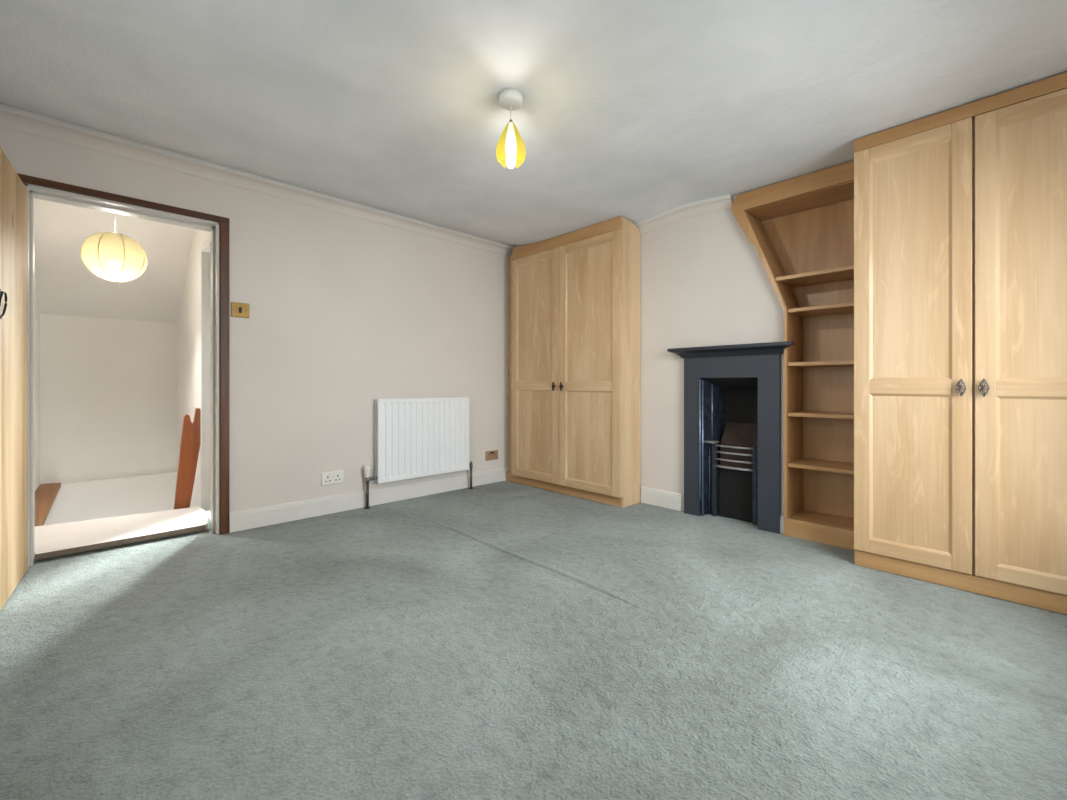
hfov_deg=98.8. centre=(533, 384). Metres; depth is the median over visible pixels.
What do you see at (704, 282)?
wall
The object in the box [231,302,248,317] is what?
light switch
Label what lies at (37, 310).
wall
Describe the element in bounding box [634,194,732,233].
trim
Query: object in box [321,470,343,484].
wall socket
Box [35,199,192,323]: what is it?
ceiling
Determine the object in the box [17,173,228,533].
trim
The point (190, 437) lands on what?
newel post
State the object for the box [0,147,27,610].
door
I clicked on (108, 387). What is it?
wall
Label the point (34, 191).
trim
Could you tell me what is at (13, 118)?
trim
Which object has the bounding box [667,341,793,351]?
mantel shelf
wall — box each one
[0,127,508,511]
[35,272,39,490]
[40,314,177,525]
[177,229,209,518]
[641,195,851,514]
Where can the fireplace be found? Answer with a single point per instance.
(732, 393)
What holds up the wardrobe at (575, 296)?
on the floor at (502, 640)
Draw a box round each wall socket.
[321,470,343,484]
[485,450,497,460]
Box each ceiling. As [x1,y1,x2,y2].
[0,0,1066,246]
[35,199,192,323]
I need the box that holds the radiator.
[364,397,473,508]
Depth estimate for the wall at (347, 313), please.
3.54 m
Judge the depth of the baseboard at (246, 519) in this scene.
3.66 m
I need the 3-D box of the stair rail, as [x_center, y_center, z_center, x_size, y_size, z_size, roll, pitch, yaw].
[-3.833,0.920,3.585,0.130,0.220,1.441,0,0,-44]
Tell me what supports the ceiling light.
hanging from the ceiling at (636, 111)
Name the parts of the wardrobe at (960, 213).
door panel, door panel, door, door pull, door pull, door, door panel, door panel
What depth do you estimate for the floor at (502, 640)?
1.62 m
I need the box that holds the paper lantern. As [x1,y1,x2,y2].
[80,214,147,281]
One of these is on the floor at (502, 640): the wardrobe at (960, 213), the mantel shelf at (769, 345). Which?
the wardrobe at (960, 213)
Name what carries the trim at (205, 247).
attached to the wall at (188, 326)
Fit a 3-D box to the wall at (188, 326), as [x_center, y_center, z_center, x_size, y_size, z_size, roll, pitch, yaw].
[-2.952,0.440,4.042,0.090,4.120,2.280,0,0,-44]
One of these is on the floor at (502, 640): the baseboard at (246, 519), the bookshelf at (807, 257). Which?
the bookshelf at (807, 257)
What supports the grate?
in the fireplace
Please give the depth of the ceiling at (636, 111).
2.08 m
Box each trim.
[0,104,514,255]
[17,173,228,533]
[24,183,219,568]
[200,234,209,510]
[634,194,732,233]
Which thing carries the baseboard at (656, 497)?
attached to the wall at (704, 282)
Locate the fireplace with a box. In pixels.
[667,341,793,533]
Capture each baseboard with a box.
[229,467,508,532]
[641,486,681,510]
[780,515,784,533]
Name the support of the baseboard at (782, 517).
attached to the wall at (704, 282)
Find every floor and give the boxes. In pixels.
[0,481,1066,799]
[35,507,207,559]
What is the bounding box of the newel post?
[173,408,199,509]
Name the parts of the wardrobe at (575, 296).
door, door panel, door panel, door panel, door panel, door, panel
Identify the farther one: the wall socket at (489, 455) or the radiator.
the wall socket at (489, 455)
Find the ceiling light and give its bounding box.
[496,87,525,168]
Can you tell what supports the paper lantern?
hanging from the ceiling at (66, 286)
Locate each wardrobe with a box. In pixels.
[506,216,640,507]
[854,72,1066,614]
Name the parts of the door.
handle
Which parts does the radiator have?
panel, panel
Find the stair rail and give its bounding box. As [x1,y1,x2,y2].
[35,483,60,526]
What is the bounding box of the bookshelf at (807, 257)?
[731,160,854,550]
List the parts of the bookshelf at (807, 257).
panel, panel, shelf, shelf, shelf, shelf, shelf, shelf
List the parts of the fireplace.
grate post, mantel moulding, grate post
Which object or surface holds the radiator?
attached to the wall at (347, 313)

